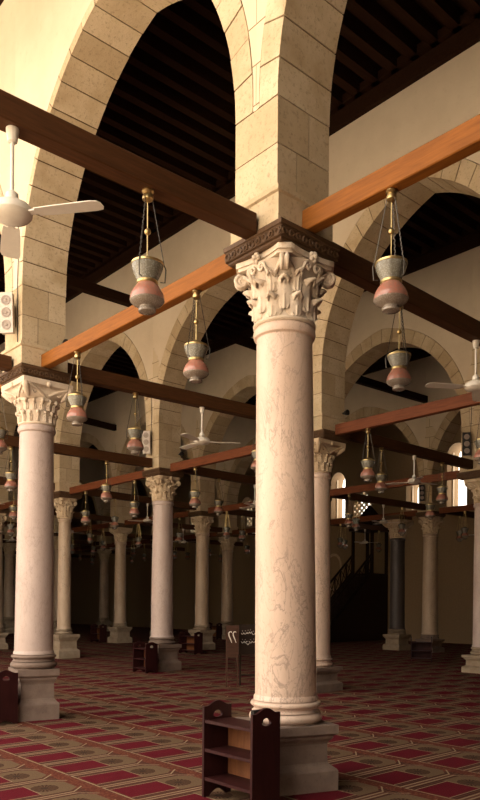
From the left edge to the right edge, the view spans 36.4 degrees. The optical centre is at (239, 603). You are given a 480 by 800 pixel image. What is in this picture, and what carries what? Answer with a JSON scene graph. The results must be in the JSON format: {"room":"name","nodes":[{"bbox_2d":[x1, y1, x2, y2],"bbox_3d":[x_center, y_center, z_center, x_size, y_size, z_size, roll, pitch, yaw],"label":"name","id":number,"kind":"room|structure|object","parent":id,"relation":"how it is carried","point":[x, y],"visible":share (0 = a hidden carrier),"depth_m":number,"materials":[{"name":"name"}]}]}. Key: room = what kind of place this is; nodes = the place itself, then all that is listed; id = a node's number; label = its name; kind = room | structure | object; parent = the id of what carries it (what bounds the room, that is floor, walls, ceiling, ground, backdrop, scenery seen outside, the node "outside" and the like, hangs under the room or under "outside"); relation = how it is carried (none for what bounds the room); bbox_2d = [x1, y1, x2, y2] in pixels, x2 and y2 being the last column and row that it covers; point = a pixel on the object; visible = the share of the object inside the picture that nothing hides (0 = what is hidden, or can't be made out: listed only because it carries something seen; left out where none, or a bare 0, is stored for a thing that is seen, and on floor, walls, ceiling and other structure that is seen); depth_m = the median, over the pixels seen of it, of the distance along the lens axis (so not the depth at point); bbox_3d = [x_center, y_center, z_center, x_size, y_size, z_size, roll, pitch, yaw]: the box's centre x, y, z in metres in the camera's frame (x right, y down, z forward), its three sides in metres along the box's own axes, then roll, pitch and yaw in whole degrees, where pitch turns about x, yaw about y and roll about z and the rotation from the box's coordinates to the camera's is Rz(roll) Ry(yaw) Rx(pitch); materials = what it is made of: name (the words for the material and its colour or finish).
{"room":"mosque","nodes":[
{"label":"mosque","id":0,"kind":"room"},
{"bbox_2d":[2,547,15,615],"bbox_3d":[-26.316,-4.064,49.983,29.860,11.000,0.500,0,0,-41],"label":"wall","id":1,"kind":"structure","parent":0,"point":[2,547],"depth_m":57.24,"materials":[{"name":"brown paint"}]},
{"bbox_2d":[0,0,346,372],"bbox_3d":[-5.997,-6.140,13.802,0.721,5.805,39.668,0,0,-41],"label":"wall","id":2,"kind":"structure","parent":0,"point":[66,59],"depth_m":8.70,"materials":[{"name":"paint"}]},
{"bbox_2d":[0,354,11,371],"bbox_3d":[-5.015,-3.290,8.348,4.952,0.181,0.150,0,0,-41],"label":"tie beam","id":3,"kind":"structure","parent":2,"relation":"attached to","point":[5,360],"depth_m":9.89,"materials":[{"name":"brown wood"}]},
{"bbox_2d":[0,292,14,334],"bbox_3d":[-3.134,-3.920,9.863,0.228,0.546,0.187,0,0,-41],"label":"loudspeaker","id":4,"kind":"object","parent":2,"relation":"attached to","point":[7,308],"visible":1,"depth_m":9.81,"materials":[{"name":"white plastic"}]},
{"bbox_2d":[0,476,54,486],"bbox_3d":[-7.262,-3.392,19.489,4.952,0.213,0.151,0,0,-42],"label":"tie beam","id":5,"kind":"structure","parent":2,"relation":"attached to","point":[2,479],"depth_m":20.08,"materials":[{"name":"brown wood"}]},
{"bbox_2d":[8,490,17,519],"bbox_3d":[-6.307,-2.806,20.344,0.268,0.946,0.281,0,0,25],"label":"hanging lamp","id":6,"kind":"object","parent":5,"relation":"hanging from","point":[13,514],"visible":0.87,"depth_m":20.26,"materials":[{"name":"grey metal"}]},
{"bbox_2d":[0,252,131,306],"bbox_3d":[-3.966,-7.065,15.795,5.022,0.227,0.181,0,0,-41],"label":"tie beam","id":7,"kind":"structure","parent":2,"relation":"attached to","point":[75,283],"depth_m":16.35,"materials":[{"name":"brown wood"}]},
{"bbox_2d":[4,435,151,467],"bbox_3d":[-4.003,-3.365,15.785,4.952,0.216,0.150,0,0,-41],"label":"tie beam","id":8,"kind":"structure","parent":2,"relation":"attached to","point":[61,449],"depth_m":16.35,"materials":[{"name":"brown wood"}]},
{"bbox_2d":[4,446,17,491],"bbox_3d":[-4.758,-2.795,15.128,0.281,0.946,0.268,0,0,-30],"label":"hanging lamp","id":9,"kind":"object","parent":8,"relation":"hanging from","point":[10,484],"visible":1,"depth_m":15.06,"materials":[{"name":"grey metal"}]},
{"bbox_2d":[100,461,111,501],"bbox_3d":[-3.041,-2.783,16.624,0.280,0.946,0.266,0,0,38],"label":"hanging lamp","id":10,"kind":"object","parent":8,"relation":"hanging from","point":[106,496],"visible":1,"depth_m":16.56,"materials":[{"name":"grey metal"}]},
{"bbox_2d":[0,89,256,239],"bbox_3d":[-1.767,-3.265,4.656,4.952,0.185,0.151,0,0,-41],"label":"tie beam","id":11,"kind":"structure","parent":2,"relation":"attached to","point":[38,127],"depth_m":5.36,"materials":[{"name":"brown wood"}]},
{"bbox_2d":[0,125,103,258],"bbox_3d":[-1.435,-2.865,4.927,1.092,0.620,1.124,0,0,0],"label":"ceiling fan","id":12,"kind":"object","parent":11,"relation":"hanging from","point":[14,212],"visible":1,"depth_m":4.84,"materials":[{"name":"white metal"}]},
{"bbox_2d":[130,187,165,314],"bbox_3d":[-0.711,-2.697,5.584,0.268,0.946,0.281,0,0,17],"label":"hanging lamp","id":13,"kind":"object","parent":11,"relation":"hanging from","point":[146,295],"visible":1,"depth_m":5.52,"materials":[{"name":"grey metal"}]},
{"bbox_2d":[41,254,236,368],"bbox_3d":[-1.250,-3.299,8.385,0.120,0.189,4.298,0,0,-41],"label":"tie beam","id":14,"kind":"structure","parent":2,"relation":"attached to","point":[216,271],"depth_m":8.27,"materials":[{"name":"brown wood"}]},
{"bbox_2d":[65,351,87,426],"bbox_3d":[-2.078,-2.744,9.330,0.266,0.946,0.280,0,0,27],"label":"hanging lamp","id":15,"kind":"object","parent":14,"relation":"hanging from","point":[76,414],"visible":1,"depth_m":9.25,"materials":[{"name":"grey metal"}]},
{"bbox_2d":[183,289,209,383],"bbox_3d":[-0.453,-2.732,7.465,0.266,0.946,0.280,0,0,38],"label":"hanging lamp","id":16,"kind":"object","parent":14,"relation":"hanging from","point":[195,369],"visible":1,"depth_m":7.40,"materials":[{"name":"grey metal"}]},
{"bbox_2d":[68,363,255,419],"bbox_3d":[-0.672,-3.343,11.998,4.958,0.213,0.150,0,0,-39],"label":"tie beam","id":17,"kind":"structure","parent":2,"relation":"attached to","point":[90,376],"depth_m":11.45,"materials":[{"name":"brown wood"}]},
{"bbox_2d":[126,392,143,454],"bbox_3d":[-1.613,-2.773,11.252,0.268,0.946,0.281,0,0,5],"label":"hanging lamp","id":18,"kind":"object","parent":17,"relation":"hanging from","point":[134,445],"visible":1,"depth_m":11.18,"materials":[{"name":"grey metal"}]},
{"bbox_2d":[179,407,239,448],"bbox_3d":[-0.515,-2.929,12.009,1.054,0.620,1.138,0,0,0],"label":"ceiling fan","id":19,"kind":"object","parent":17,"relation":"hanging from","point":[201,440],"visible":1,"depth_m":12.00,"materials":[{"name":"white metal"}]},
{"bbox_2d":[251,430,255,472],"bbox_3d":[0.322,-2.760,12.793,0.266,0.946,0.280,0,0,10],"label":"hanging lamp","id":20,"kind":"object","parent":17,"relation":"hanging from","point":[253,452],"visible":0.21,"depth_m":12.73,"materials":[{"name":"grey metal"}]},
{"bbox_2d":[302,114,479,233],"bbox_3d":[1.998,-3.276,4.693,0.120,0.190,4.298,0,0,-41],"label":"tie beam","id":21,"kind":"structure","parent":2,"relation":"attached to","point":[462,141],"depth_m":5.54,"materials":[{"name":"brown wood"}]},
{"bbox_2d":[372,187,408,314],"bbox_3d":[1.162,-2.721,5.632,0.281,0.946,0.268,0,0,-3],"label":"hanging lamp","id":22,"kind":"object","parent":21,"relation":"hanging from","point":[391,294],"visible":1,"depth_m":5.56,"materials":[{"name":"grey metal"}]},
{"bbox_2d":[333,242,479,345],"bbox_3d":[2.426,-3.321,8.477,4.956,0.215,0.151,0,0,-43],"label":"tie beam","id":23,"kind":"structure","parent":2,"relation":"attached to","point":[350,267],"depth_m":7.95,"materials":[{"name":"brown wood"}]},
{"bbox_2d":[385,306,411,390],"bbox_3d":[1.706,-2.750,7.801,0.266,0.946,0.280,0,0,43],"label":"hanging lamp","id":24,"kind":"object","parent":23,"relation":"hanging from","point":[399,377],"visible":0.9,"depth_m":7.72,"materials":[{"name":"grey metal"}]},
{"bbox_2d":[425,340,479,400],"bbox_3d":[2.782,-2.906,8.951,1.075,0.620,1.132,0,0,0],"label":"ceiling fan","id":25,"kind":"object","parent":23,"relation":"hanging from","point":[473,386],"visible":1,"depth_m":8.87,"materials":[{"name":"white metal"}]},
{"bbox_3d":[-4.499,-3.327,12.077,0.120,0.186,4.298,0,0,-41],"label":"tie beam","id":26,"kind":"structure","parent":2,"relation":"attached to","visible":0},
{"bbox_2d":[0,392,7,454],"bbox_3d":[-3.701,-2.755,11.168,0.266,0.946,0.280,0,0,-34],"label":"hanging lamp","id":27,"kind":"object","parent":26,"relation":"hanging from","point":[3,447],"visible":1,"depth_m":11.12,"materials":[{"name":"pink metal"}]},
{"bbox_2d":[15,356,460,554],"bbox_3d":[-0.439,-6.101,33.244,0.722,5.805,54.523,0,0,-41],"label":"wall","id":28,"kind":"structure","parent":0,"point":[437,432],"depth_m":26.51,"materials":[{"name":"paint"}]},
{"bbox_2d":[126,545,184,550],"bbox_3d":[-5.467,-3.377,43.491,5.327,0.212,0.150,0,0,-41],"label":"tie beam","id":29,"kind":"structure","parent":28,"relation":"attached to","point":[129,546],"depth_m":43.41,"materials":[{"name":"brown wood"}]},
{"bbox_2d":[185,539,242,545],"bbox_3d":[-1.886,-3.351,39.422,5.327,0.214,0.150,0,0,-41],"label":"tie beam","id":30,"kind":"structure","parent":28,"relation":"attached to","point":[215,542],"depth_m":39.76,"materials":[{"name":"brown wood"}]},
{"bbox_2d":[330,523,388,531],"bbox_3d":[5.274,-3.304,31.283,5.327,0.211,0.151,0,0,-41],"label":"tie beam","id":31,"kind":"structure","parent":28,"relation":"attached to","point":[362,526],"depth_m":31.50,"materials":[{"name":"brown wood"}]},
{"bbox_2d":[419,485,424,500],"bbox_3d":[6.237,-3.784,24.972,0.228,0.546,0.187,0,0,-41],"label":"loudspeaker","id":32,"kind":"object","parent":28,"relation":"attached to","point":[421,487],"visible":1,"depth_m":24.92,"materials":[{"name":"black plastic"}]},
{"bbox_2d":[446,511,473,517],"bbox_3d":[8.854,-3.277,27.214,5.327,0.212,0.150,0,0,-41],"label":"tie beam","id":33,"kind":"structure","parent":28,"relation":"attached to","point":[469,514],"depth_m":26.55,"materials":[{"name":"brown wood"}]},
{"bbox_2d":[0,624,479,799],"bbox_3d":[-4.616,1.688,24.823,29.261,0.200,66.000,0,0,-41],"label":"floor","id":34,"kind":"structure","parent":0,"point":[409,730],"depth_m":9.66,"materials":[{"name":"carpet"}]},
{"bbox_2d":[0,509,9,648],"bbox_3d":[-8.418,-0.847,25.098,0.745,4.815,0.745,0,0,-41],"label":"column","id":35,"kind":"structure","parent":34,"relation":"on","point":[3,513],"depth_m":25.02,"materials":[{"name":"stone"}]},
{"bbox_2d":[0,500,17,509],"bbox_3d":[-6.766,-3.272,23.240,0.120,0.199,4.200,0,0,-41],"label":"tie beam","id":36,"kind":"structure","parent":35,"relation":"attached to","point":[3,506],"depth_m":24.27,"materials":[{"name":"brown wood"}]},
{"bbox_2d":[0,670,17,723],"bbox_3d":[-3.295,1.237,9.863,0.330,0.720,0.624,0,0,-41],"label":"bookcase","id":37,"kind":"object","parent":34,"relation":"on","point":[8,688],"visible":1,"depth_m":9.66,"materials":[{"name":"brown wood"}]},
{"bbox_2d":[2,539,16,633],"bbox_3d":[-11.935,-0.871,37.681,0.745,4.815,0.745,0,0,-41],"label":"column","id":38,"kind":"structure","parent":34,"relation":"on","point":[9,547],"depth_m":37.46,"materials":[{"name":"stone"}]},
{"bbox_2d":[0,362,72,721],"bbox_3d":[-2.862,-0.808,10.231,0.802,4.815,0.802,0,0,-41],"label":"column","id":39,"kind":"structure","parent":34,"relation":"on","point":[36,392],"depth_m":10.01,"materials":[{"name":"stone"}]},
{"bbox_2d":[53,533,57,633],"bbox_3d":[-8.401,-0.846,33.665,0.745,4.815,0.745,0,0,-41],"label":"column","id":40,"kind":"structure","parent":34,"relation":"on","point":[55,534],"depth_m":33.46,"materials":[{"name":"stone"}]},
{"bbox_2d":[53,491,82,658],"bbox_3d":[-5.149,-0.824,21.382,0.745,4.815,0.745,0,0,-41],"label":"column","id":41,"kind":"structure","parent":34,"relation":"on","point":[64,641],"depth_m":21.21,"materials":[{"name":"stone"}]},
{"bbox_2d":[69,470,145,494],"bbox_3d":[-3.497,-3.248,19.524,0.120,0.197,4.200,0,0,-41],"label":"tie beam","id":42,"kind":"structure","parent":41,"relation":"attached to","point":[129,477],"depth_m":19.41,"materials":[{"name":"brown wood"}]},
{"bbox_2d":[80,491,89,524],"bbox_3d":[-4.332,-2.682,20.476,0.268,0.946,0.281,0,0,8],"label":"hanging lamp","id":43,"kind":"object","parent":42,"relation":"hanging from","point":[85,520],"visible":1,"depth_m":20.39,"materials":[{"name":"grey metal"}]},
{"bbox_2d":[129,480,139,517],"bbox_3d":[-2.691,-2.671,18.609,0.266,0.946,0.280,0,0,-5],"label":"hanging lamp","id":44,"kind":"object","parent":42,"relation":"hanging from","point":[134,511],"visible":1,"depth_m":18.53,"materials":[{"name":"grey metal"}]},
{"bbox_2d":[90,624,106,642],"bbox_3d":[-5.790,1.204,29.848,0.330,0.750,0.724,0,0,-41],"label":"bookcase","id":45,"kind":"object","parent":34,"relation":"on","point":[97,633],"visible":1,"depth_m":29.79,"materials":[{"name":"brown wood"}]},
{"bbox_2d":[95,546,112,630],"bbox_3d":[-7.743,-0.842,41.503,0.768,4.815,0.768,0,0,-41],"label":"column","id":46,"kind":"structure","parent":34,"relation":"on","point":[104,556],"depth_m":41.28,"materials":[{"name":"stone"}]},
{"bbox_2d":[107,539,149,546],"bbox_3d":[-5.936,-3.261,39.469,0.121,0.200,4.670,0,0,-41],"label":"tie beam","id":47,"kind":"structure","parent":46,"relation":"attached to","point":[148,540],"depth_m":39.28,"materials":[{"name":"brown wood"}]},
{"bbox_2d":[108,523,132,642],"bbox_3d":[-4.867,-0.822,29.648,0.765,4.815,0.765,0,0,-41],"label":"column","id":48,"kind":"structure","parent":34,"relation":"on","point":[119,633],"depth_m":29.44,"materials":[{"name":"stone"}]},
{"bbox_2d":[71,523,108,531],"bbox_3d":[-6.617,-3.271,31.657,0.120,0.199,4.600,0,0,-41],"label":"tie beam","id":49,"kind":"structure","parent":48,"relation":"attached to","point":[104,525],"depth_m":31.35,"materials":[{"name":"brown wood"}]},
{"bbox_2d":[124,511,189,524],"bbox_3d":[-3.083,-3.240,27.640,0.121,0.203,4.600,0,0,-41],"label":"tie beam","id":50,"kind":"structure","parent":48,"relation":"attached to","point":[185,513],"depth_m":27.89,"materials":[{"name":"brown wood"}]},
{"bbox_2d":[133,641,157,673],"bbox_3d":[-2.217,1.244,17.047,0.330,0.720,0.544,0,0,-41],"label":"bookcase","id":51,"kind":"object","parent":34,"relation":"on","point":[145,658],"visible":1,"depth_m":16.93,"materials":[{"name":"brown wood"}]},
{"bbox_2d":[142,467,184,671],"bbox_3d":[-1.879,-0.801,17.666,0.745,4.815,0.745,0,0,-41],"label":"column","id":52,"kind":"structure","parent":34,"relation":"on","point":[163,483],"depth_m":17.44,"materials":[{"name":"stone"}]},
{"bbox_2d":[179,631,202,654],"bbox_3d":[-1.586,1.249,23.490,0.330,0.720,0.824,0,0,-41],"label":"bookcase","id":53,"kind":"object","parent":34,"relation":"on","point":[194,643],"visible":1,"depth_m":23.51,"materials":[{"name":"brown wood"}]},
{"bbox_2d":[188,511,216,649],"bbox_3d":[-1.333,-0.797,25.632,0.745,4.815,0.745,0,0,-41],"label":"column","id":54,"kind":"structure","parent":34,"relation":"on","point":[202,520],"depth_m":25.43,"materials":[{"name":"stone"}]},
{"bbox_2d":[209,622,221,638],"bbox_3d":[-1.170,1.237,33.260,0.330,0.750,0.724,0,0,-41],"label":"bookcase","id":55,"kind":"object","parent":34,"relation":"on","point":[218,629],"visible":0.71,"depth_m":33.03,"materials":[{"name":"brown wood"}]},
{"bbox_2d":[216,533,238,638],"bbox_3d":[-0.583,-0.792,33.365,0.769,4.815,0.769,0,0,-41],"label":"column","id":56,"kind":"structure","parent":34,"relation":"on","point":[227,545],"depth_m":33.14,"materials":[{"name":"stone"}]},
{"bbox_2d":[226,625,238,686],"bbox_3d":[-0.152,1.019,14.152,0.250,1.200,0.046,0,0,0],"label":"notice board","id":57,"kind":"object","parent":34,"relation":"on","point":[232,631],"visible":1,"depth_m":14.14,"materials":[{"name":"brown wood"}]},
{"bbox_2d":[202,700,279,799],"bbox_3d":[0.002,1.220,5.973,0.300,0.800,0.624,0,0,-41],"label":"bookcase","id":58,"kind":"object","parent":34,"relation":"on","point":[242,755],"visible":1,"depth_m":5.98,"materials":[{"name":"brown wood"}]},
{"bbox_2d":[239,624,254,684],"bbox_3d":[0.178,1.016,14.497,0.409,1.210,0.038,0,0,-9],"label":"notice board","id":59,"kind":"object","parent":34,"relation":"on","point":[246,631],"visible":0.81,"depth_m":14.48,"materials":[{"name":"brown wood"}]},
{"bbox_2d":[223,217,339,795],"bbox_3d":[0.421,-0.785,6.539,0.876,4.815,0.876,0,0,-41],"label":"column","id":60,"kind":"structure","parent":34,"relation":"on","point":[284,267],"depth_m":6.30,"materials":[{"name":"stone"}]},
{"bbox_2d":[314,429,349,692],"bbox_3d":[1.464,-0.777,13.786,0.852,4.815,0.844,0,0,-41],"label":"column","id":61,"kind":"structure","parent":34,"relation":"on","point":[327,445],"depth_m":13.54,"materials":[{"name":"stone"}]},
{"bbox_2d":[170,444,255,471],"bbox_3d":[-0.154,-3.220,15.725,0.122,0.201,4.420,0,0,-41],"label":"tie beam","id":62,"kind":"structure","parent":61,"relation":"attached to","point":[245,451],"depth_m":16.14,"materials":[{"name":"brown wood"}]},
{"bbox_2d":[189,467,200,507],"bbox_3d":[-1.025,-2.659,16.718,0.268,0.946,0.281,0,0,17],"label":"hanging lamp","id":63,"kind":"object","parent":62,"relation":"hanging from","point":[194,502],"visible":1,"depth_m":16.64,"materials":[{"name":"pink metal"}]},
{"bbox_2d":[335,392,479,435],"bbox_3d":[3.026,-3.202,12.110,0.120,0.197,3.710,0,0,-41],"label":"tie beam","id":64,"kind":"structure","parent":61,"relation":"attached to","point":[462,401],"depth_m":12.26,"materials":[{"name":"brown wood"}]},
{"bbox_2d":[360,428,375,481],"bbox_3d":[2.273,-2.636,12.969,0.266,0.946,0.280,0,0,2],"label":"hanging lamp","id":65,"kind":"object","parent":64,"relation":"hanging from","point":[367,474],"visible":1,"depth_m":12.89,"materials":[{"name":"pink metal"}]},
{"bbox_2d":[473,417,479,463],"bbox_3d":[3.753,-2.626,11.287,0.266,0.946,0.280,0,0,4],"label":"hanging lamp","id":66,"kind":"object","parent":64,"relation":"hanging from","point":[476,441],"visible":1,"depth_m":11.23,"materials":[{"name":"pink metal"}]},
{"bbox_2d":[330,505,387,641],"bbox_3d":[4.768,-1.447,32.527,4.535,6.200,1.350,0,0,-41],"label":"pulpit","id":67,"kind":"object","parent":34,"relation":"on","point":[359,605],"visible":0.64,"depth_m":32.70,"materials":[{"name":"brown wood"}]},
{"bbox_2d":[382,514,412,650],"bbox_3d":[5.667,-0.748,26.263,0.855,4.815,0.855,0,0,-38],"label":"column","id":68,"kind":"structure","parent":34,"relation":"on","point":[396,638],"depth_m":26.04,"materials":[{"name":"stone"}]},
{"bbox_2d":[411,636,431,662],"bbox_3d":[5.143,1.296,20.687,0.584,0.720,0.330,0,0,14],"label":"bookcase","id":69,"kind":"object","parent":34,"relation":"on","point":[419,650],"visible":1,"depth_m":20.78,"materials":[{"name":"brown wood"}]},
{"bbox_2d":[415,511,445,652],"bbox_3d":[6.578,-0.742,25.227,0.745,4.815,0.745,0,0,-41],"label":"column","id":70,"kind":"structure","parent":34,"relation":"on","point":[430,528],"depth_m":25.01,"materials":[{"name":"stone"}]},
{"bbox_2d":[330,510,416,524],"bbox_3d":[4.805,-3.188,27.262,0.121,0.198,4.670,0,0,-41],"label":"tie beam","id":71,"kind":"structure","parent":70,"relation":"attached to","point":[407,513],"depth_m":27.05,"materials":[{"name":"brown wood"}]},
{"bbox_2d":[439,504,474,513],"bbox_3d":[8.385,-3.166,23.192,0.122,0.198,4.670,0,0,-41],"label":"tie beam","id":72,"kind":"structure","parent":70,"relation":"attached to","point":[461,508],"depth_m":24.40,"materials":[{"name":"brown wood"}]},
{"bbox_2d":[461,511,468,539],"bbox_3d":[7.471,-2.600,24.227,0.262,0.945,0.263,0,0,-26],"label":"hanging lamp","id":73,"kind":"object","parent":72,"relation":"hanging from","point":[464,535],"visible":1,"depth_m":24.16,"materials":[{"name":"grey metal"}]},
{"bbox_2d":[456,470,479,673],"bbox_3d":[5.802,-0.747,17.599,0.846,4.815,0.834,0,0,-41],"label":"column","id":74,"kind":"structure","parent":34,"relation":"on","point":[471,479],"depth_m":17.48,"materials":[{"name":"stone"}]},
{"bbox_2d":[330,470,458,496],"bbox_3d":[3.985,-3.194,19.607,0.120,0.196,4.600,0,0,-41],"label":"tie beam","id":75,"kind":"structure","parent":74,"relation":"attached to","point":[451,475],"depth_m":19.38,"materials":[{"name":"brown wood"}]},
{"bbox_2d":[344,494,353,526],"bbox_3d":[3.080,-2.631,20.623,0.268,0.946,0.281,0,0,21],"label":"hanging lamp","id":76,"kind":"object","parent":75,"relation":"hanging from","point":[348,522],"visible":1,"depth_m":20.56,"materials":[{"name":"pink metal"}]},
{"bbox_2d":[425,482,435,519],"bbox_3d":[4.853,-2.618,18.607,0.268,0.946,0.281,0,0,45],"label":"hanging lamp","id":77,"kind":"object","parent":75,"relation":"hanging from","point":[430,513],"visible":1,"depth_m":18.54,"materials":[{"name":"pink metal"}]},
{"bbox_3d":[2.201,-0.772,21.615,0.745,4.815,0.745,0,0,-41],"label":"column","id":78,"kind":"structure","parent":34,"relation":"on","visible":0},
{"bbox_2d":[208,501,252,513],"bbox_3d":[0.451,-3.216,23.623,0.121,0.201,4.600,0,0,-41],"label":"tie beam","id":79,"kind":"structure","parent":78,"relation":"attached to","point":[232,507],"depth_m":24.37,"materials":[{"name":"brown wood"}]},
{"bbox_2d":[223,511,229,538],"bbox_3d":[-0.452,-2.656,24.646,0.262,0.945,0.263,0,0,-21],"label":"hanging lamp","id":80,"kind":"object","parent":79,"relation":"hanging from","point":[226,535],"visible":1,"depth_m":24.58,"materials":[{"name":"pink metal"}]},
{"bbox_3d":[-4.163,-0.817,37.434,0.745,4.815,0.745,0,0,-41],"label":"column","id":81,"kind":"structure","parent":34,"relation":"on","visible":0},
{"bbox_2d":[173,532,217,540],"bbox_3d":[-2.356,-3.240,35.400,0.120,0.197,4.670,0,0,-41],"label":"tie beam","id":82,"kind":"structure","parent":81,"relation":"attached to","point":[213,534],"depth_m":35.30,"materials":[{"name":"brown wood"}]},
{"bbox_2d":[0,0,479,449],"bbox_3d":[-4.430,-8.896,24.922,17.016,0.730,66.002,0,0,-41],"label":"ceiling","id":83,"kind":"structure","parent":0,"point":[171,105],"depth_m":13.15,"materials":[{"name":"brown wood"}]},
{"bbox_2d":[0,42,479,503],"bbox_3d":[-6.745,-6.145,23.239,0.723,5.805,44.553,0,0,-41],"label":"wall","id":84,"kind":"structure","parent":0,"point":[448,96],"depth_m":13.52,"materials":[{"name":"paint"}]},
{"bbox_2d":[54,509,111,521],"bbox_3d":[-6.634,-3.385,27.361,0.150,0.213,5.052,0,0,38],"label":"tie beam","id":85,"kind":"structure","parent":84,"relation":"attached to","point":[75,514],"depth_m":28.46,"materials":[{"name":"brown wood"}]},
{"bbox_2d":[84,418,116,430],"bbox_3d":[-6.599,-7.084,27.373,0.181,0.225,5.122,0,0,38],"label":"tie beam","id":86,"kind":"structure","parent":84,"relation":"attached to","point":[90,421],"depth_m":28.70,"materials":[{"name":"brown wood"}]},
{"bbox_2d":[82,489,195,509],"bbox_3d":[-3.233,-3.364,23.496,0.150,0.213,4.992,0,0,42],"label":"tie beam","id":87,"kind":"structure","parent":84,"relation":"attached to","point":[96,493],"depth_m":23.18,"materials":[{"name":"brown wood"}]},
{"bbox_2d":[111,499,118,528],"bbox_3d":[-3.904,-2.790,22.753,0.263,0.945,0.262,0,0,10],"label":"hanging lamp","id":88,"kind":"object","parent":87,"relation":"hanging from","point":[114,524],"visible":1,"depth_m":22.68,"materials":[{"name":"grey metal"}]},
{"bbox_2d":[142,431,150,453],"bbox_3d":[-2.220,-3.843,17.410,0.228,0.546,0.187,0,0,-41],"label":"loudspeaker","id":89,"kind":"object","parent":84,"relation":"attached to","point":[146,434],"visible":0.98,"depth_m":17.36,"materials":[{"name":"white plastic"}]},
{"bbox_2d":[183,467,255,484],"bbox_3d":[0.168,-3.338,19.630,4.958,0.211,0.151,0,0,-44],"label":"tie beam","id":90,"kind":"structure","parent":84,"relation":"attached to","point":[201,471],"depth_m":18.93,"materials":[{"name":"brown wood"}]},
{"bbox_2d":[214,479,223,514],"bbox_3d":[-0.543,-2.766,18.937,0.280,0.946,0.266,0,0,26],"label":"hanging lamp","id":91,"kind":"object","parent":90,"relation":"hanging from","point":[218,510],"visible":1,"depth_m":18.86,"materials":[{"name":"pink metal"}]},
{"bbox_2d":[205,323,256,350],"bbox_3d":[0.205,-7.038,19.640,5.028,0.221,0.180,0,0,-44],"label":"tie beam","id":92,"kind":"structure","parent":84,"relation":"attached to","point":[214,330],"depth_m":19.14,"materials":[{"name":"brown wood"}]},
{"bbox_2d":[348,431,472,469],"bbox_3d":[3.643,-3.313,15.681,4.953,0.212,0.151,0,0,-42],"label":"tie beam","id":93,"kind":"structure","parent":84,"relation":"attached to","point":[378,441],"depth_m":15.59,"materials":[{"name":"brown wood"}]},
{"bbox_2d":[374,447,387,493],"bbox_3d":[2.905,-2.742,15.022,0.266,0.946,0.280,0,0,1],"label":"hanging lamp","id":94,"kind":"object","parent":93,"relation":"hanging from","point":[381,486],"visible":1,"depth_m":14.94,"materials":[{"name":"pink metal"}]},
{"bbox_2d":[386,455,437,484],"bbox_3d":[3.778,-2.899,15.670,1.142,0.620,1.017,0,0,0],"label":"ceiling fan","id":95,"kind":"object","parent":93,"relation":"hanging from","point":[413,480],"visible":0.98,"depth_m":15.78,"materials":[{"name":"white metal"}]},
{"bbox_2d":[436,462,447,503],"bbox_3d":[4.591,-2.730,16.545,0.281,0.946,0.268,0,0,-32],"label":"hanging lamp","id":96,"kind":"object","parent":93,"relation":"hanging from","point":[442,497],"visible":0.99,"depth_m":16.46,"materials":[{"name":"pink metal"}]},
{"bbox_2d":[3,246,479,538],"bbox_3d":[-4.723,-6.131,29.527,0.723,5.805,53.823,0,0,-41],"label":"wall","id":97,"kind":"structure","parent":0,"point":[455,280],"depth_m":20.62,"materials":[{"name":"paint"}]},
{"bbox_2d":[73,530,152,539],"bbox_3d":[-6.275,-3.381,35.539,4.952,0.216,0.150,0,0,-42],"label":"tie beam","id":98,"kind":"structure","parent":97,"relation":"attached to","point":[98,533],"depth_m":35.35,"materials":[{"name":"brown wood"}]},
{"bbox_2d":[133,523,221,531],"bbox_3d":[-2.718,-3.358,31.497,4.952,0.213,0.150,0,0,-41],"label":"tie beam","id":99,"kind":"structure","parent":97,"relation":"attached to","point":[175,525],"depth_m":31.77,"materials":[{"name":"brown wood"}]},
{"bbox_2d":[221,510,255,517],"bbox_3d":[0.839,-3.330,27.454,4.953,0.218,0.150,0,0,-40],"label":"tie beam","id":100,"kind":"structure","parent":97,"relation":"attached to","point":[246,513],"depth_m":26.73,"materials":[{"name":"brown wood"}]},
{"bbox_2d":[333,494,425,510],"bbox_3d":[4.396,-3.308,23.412,4.955,0.212,0.151,0,0,-40],"label":"tie beam","id":101,"kind":"structure","parent":97,"relation":"attached to","point":[354,497],"depth_m":23.52,"materials":[{"name":"brown wood"}]},
{"bbox_2d":[352,501,359,530],"bbox_3d":[3.627,-2.737,22.781,0.263,0.945,0.262,0,0,-29],"label":"hanging lamp","id":102,"kind":"object","parent":101,"relation":"hanging from","point":[356,526],"visible":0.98,"depth_m":22.70,"materials":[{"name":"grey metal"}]},
{"bbox_2d":[398,507,405,535],"bbox_3d":[5.378,-2.725,24.226,0.262,0.945,0.263,0,0,-45],"label":"hanging lamp","id":103,"kind":"object","parent":101,"relation":"hanging from","point":[401,525],"visible":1,"depth_m":24.15,"materials":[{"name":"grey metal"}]},
{"bbox_2d":[356,376,427,402],"bbox_3d":[4.433,-7.007,23.421,5.025,0.225,0.180,0,0,-40],"label":"tie beam","id":104,"kind":"structure","parent":97,"relation":"attached to","point":[364,381],"depth_m":23.68,"materials":[{"name":"brown wood"}]},
{"bbox_2d":[462,432,470,455],"bbox_3d":[5.394,-3.790,17.343,0.228,0.546,0.187,0,0,-41],"label":"loudspeaker","id":105,"kind":"object","parent":97,"relation":"attached to","point":[466,436],"visible":1,"depth_m":17.29,"materials":[{"name":"black plastic"}]},
{"bbox_2d":[71,424,474,643],"bbox_3d":[6.519,-3.834,34.586,0.901,11.000,66.000,0,0,-41],"label":"wall","id":106,"kind":"structure","parent":0,"point":[455,558],"depth_m":36.20,"materials":[{"name":"brown paint"}]},
{"bbox_2d":[353,492,370,516],"bbox_3d":[6.033,-4.763,35.146,0.100,1.292,1.431,0,0,-41],"label":"window","id":107,"kind":"structure","parent":106,"relation":"in","point":[361,507],"depth_m":35.32,"materials":[{"name":"paint"}]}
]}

